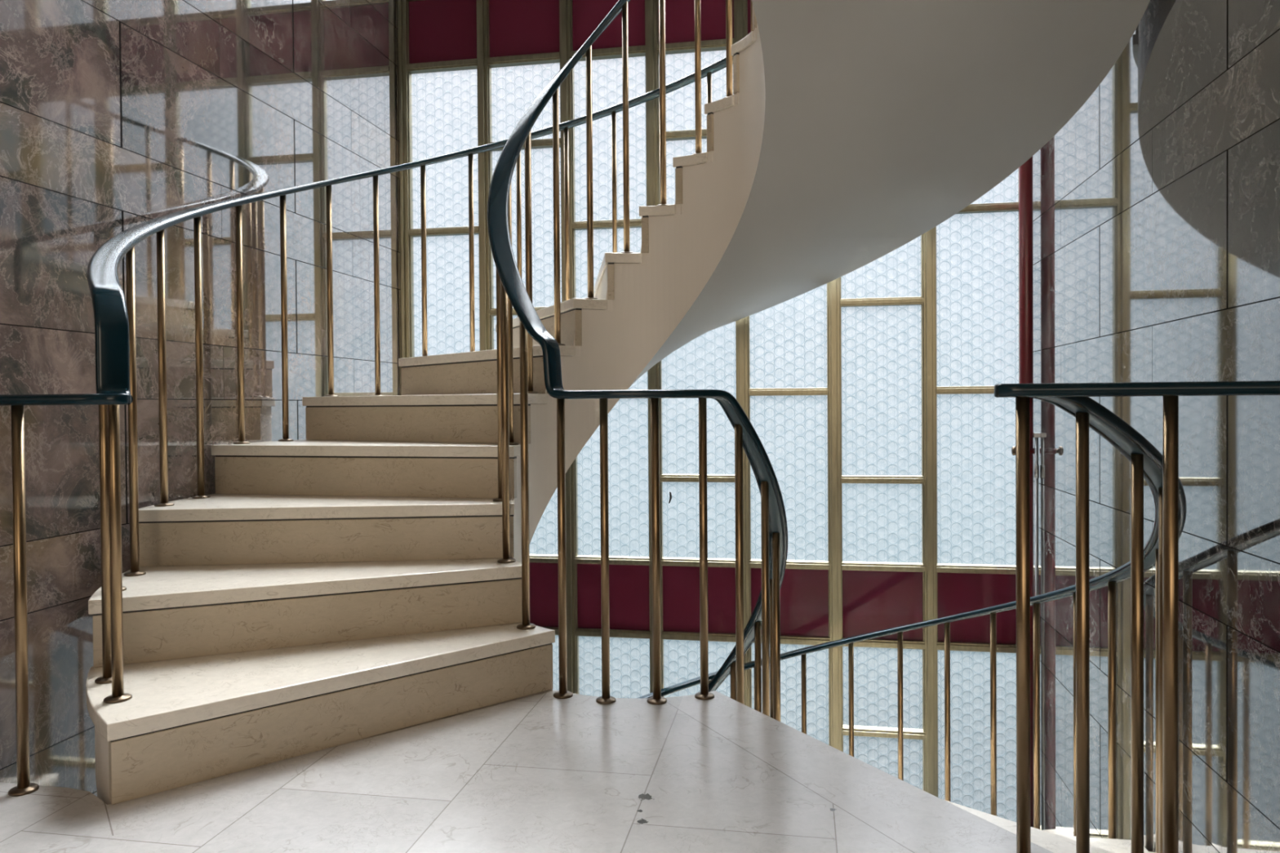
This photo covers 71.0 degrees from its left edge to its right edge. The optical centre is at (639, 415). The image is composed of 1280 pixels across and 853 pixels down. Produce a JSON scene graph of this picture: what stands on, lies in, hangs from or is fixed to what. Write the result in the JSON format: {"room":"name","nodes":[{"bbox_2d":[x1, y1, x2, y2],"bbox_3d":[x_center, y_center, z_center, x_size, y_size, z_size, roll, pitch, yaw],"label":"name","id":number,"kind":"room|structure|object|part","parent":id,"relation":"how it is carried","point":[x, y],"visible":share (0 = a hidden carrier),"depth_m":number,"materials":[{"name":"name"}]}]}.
{"room":"stairwell","nodes":[
{"label":"stairwell","id":0,"kind":"room"},
{"bbox_2d":[0,0,401,796],"bbox_3d":[-1.907,-0.605,1.480,0.200,8.700,6.661,0,1,10],"label":"wall","id":1,"kind":"structure","parent":0,"point":[117,116],"depth_m":2.91,"materials":[{"name":"brown stone"}]},
{"bbox_2d":[0,689,1053,852],"bbox_3d":[-0.466,0.828,0.258,3.052,0.035,4.722,0,1,10],"label":"floor","id":2,"kind":"structure","parent":0,"point":[540,773],"depth_m":1.84,"materials":[{"name":"stone"}]},
{"bbox_2d":[85,0,1150,804],"bbox_3d":[0.016,-0.419,2.996,3.016,3.057,2.734,0,1,10],"label":"staircase","id":3,"kind":"structure","parent":2,"relation":"on","point":[345,583],"depth_m":2.74,"materials":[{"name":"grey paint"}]},
{"bbox_2d":[0,55,733,796],"bbox_3d":[-0.002,-1.054,2.990,3.017,3.652,2.707,0,1,10],"label":"stair railing","id":4,"kind":"object","parent":3,"relation":"on","point":[115,325],"visible":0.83,"depth_m":2.52,"materials":[{"name":"gold metal"}]},
{"bbox_3d":[-0.005,-1.462,2.983,3.017,2.835,2.711,0,1,10],"label":"handrail","id":5,"kind":"part","parent":4,"relation":"part of","materials":[{"name":"blue"}]},
{"bbox_2d":[487,0,787,721],"bbox_3d":[-0.007,-0.226,2.860,0.939,5.479,0.938,0,1,-4],"label":"stair railing","id":6,"kind":"object","parent":3,"relation":"on","point":[511,291],"visible":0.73,"depth_m":2.64,"materials":[{"name":"gold metal"}]},
{"bbox_2d":[1032,0,1279,852],"bbox_3d":[1.295,-0.621,0.909,0.200,8.700,6.661,0,1,10],"label":"wall","id":7,"kind":"structure","parent":0,"point":[1156,206],"depth_m":2.43,"materials":[{"name":"grey stone"}]},
{"bbox_2d":[397,0,1019,797],"bbox_3d":[0.271,-0.506,4.393,3.062,9.001,0.068,0,1,10],"label":"window","id":8,"kind":"structure","parent":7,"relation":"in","point":[833,599],"depth_m":4.39,"materials":[{"name":"gold metal"}]},
{"bbox_3d":[-1.011,-1.980,4.611,0.389,0.335,0.010,0,1,10],"label":"maroon panel","id":9,"kind":"part","parent":8,"relation":"part of","materials":[{"name":"red glass"}]},
{"bbox_3d":[-0.583,-1.982,4.534,0.389,0.335,0.010,0,1,10],"label":"maroon panel","id":10,"kind":"part","parent":8,"relation":"part of","materials":[{"name":"red glass"}]},
{"bbox_3d":[-0.561,0.908,4.570,0.389,0.335,0.010,0,1,10],"label":"maroon panel","id":11,"kind":"part","parent":8,"relation":"part of","materials":[{"name":"red glass"}]},
{"bbox_3d":[-0.154,-1.984,4.458,0.389,0.335,0.010,0,1,10],"label":"maroon panel","id":12,"kind":"part","parent":8,"relation":"part of","materials":[{"name":"red glass"}]},
{"bbox_3d":[-0.133,0.905,4.494,0.389,0.335,0.010,0,1,10],"label":"maroon panel","id":13,"kind":"part","parent":8,"relation":"part of","materials":[{"name":"red glass"}]},
{"bbox_3d":[0.274,-1.986,4.381,0.389,0.335,0.010,0,1,10],"label":"maroon panel","id":14,"kind":"part","parent":8,"relation":"part of","materials":[{"name":"red glass"}]},
{"bbox_3d":[0.295,0.903,4.417,0.389,0.335,0.010,0,1,10],"label":"maroon panel","id":15,"kind":"part","parent":8,"relation":"part of","materials":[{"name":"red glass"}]},
{"bbox_3d":[0.702,-1.989,4.305,0.389,0.335,0.010,0,1,10],"label":"maroon panel","id":16,"kind":"part","parent":8,"relation":"part of","materials":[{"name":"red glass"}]},
{"bbox_3d":[0.724,0.901,4.341,0.389,0.335,0.010,0,1,10],"label":"maroon panel","id":17,"kind":"part","parent":8,"relation":"part of","materials":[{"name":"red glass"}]},
{"bbox_3d":[1.152,0.899,4.265,0.389,0.335,0.010,0,1,10],"label":"maroon panel","id":18,"kind":"part","parent":8,"relation":"part of","materials":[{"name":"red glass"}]},
{"bbox_3d":[1.580,0.897,4.188,0.389,0.335,0.010,0,1,10],"label":"maroon panel","id":19,"kind":"part","parent":8,"relation":"part of","materials":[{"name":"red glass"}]},
{"bbox_2d":[1011,155,1035,827],"bbox_3d":[1.669,-0.721,3.909,0.095,8.580,0.068,0,1,10],"label":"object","id":20,"kind":"object","parent":7,"relation":"attached to","point":[1025,171],"visible":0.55,"depth_m":3.89,"materials":[{"name":"red paint"}]},
{"bbox_3d":[1.644,0.154,3.925,0.033,0.041,0.042,0,1,10],"label":"clamp knob","id":21,"kind":"part","parent":20,"relation":"part of","materials":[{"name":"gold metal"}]},
{"bbox_2d":[1032,432,1039,595],"bbox_3d":[1.726,1.856,3.895,0.028,3.565,0.024,0,1,10],"label":"conduit","id":22,"kind":"object","parent":7,"relation":"attached to","point":[1036,435],"visible":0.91,"depth_m":3.87,"materials":[{"name":"metal"}]},
{"bbox_3d":[-0.283,3.762,1.200,3.452,0.150,6.961,0,1,10],"label":"floor","id":23,"kind":"structure","parent":0,"visible":0},
{"bbox_2d":[942,799,1155,852],"bbox_3d":[0.037,2.471,3.031,3.016,3.057,2.734,0,1,10],"label":"staircase","id":24,"kind":"structure","parent":23,"relation":"on","point":[1060,840],"depth_m":2.09,"materials":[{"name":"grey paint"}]},
{"bbox_2d":[635,380,1279,852],"bbox_3d":[0.041,1.259,3.010,3.017,2.655,2.715,0,1,10],"label":"stair railing","id":25,"kind":"object","parent":24,"relation":"on","point":[1159,471],"visible":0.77,"depth_m":1.65,"materials":[{"name":"gold metal"}]},
{"bbox_3d":[0.041,1.259,3.010,3.017,2.655,2.715,0,1,10],"label":"handrail","id":26,"kind":"part","parent":25,"relation":"part of","materials":[{"name":"blue"}]}
]}

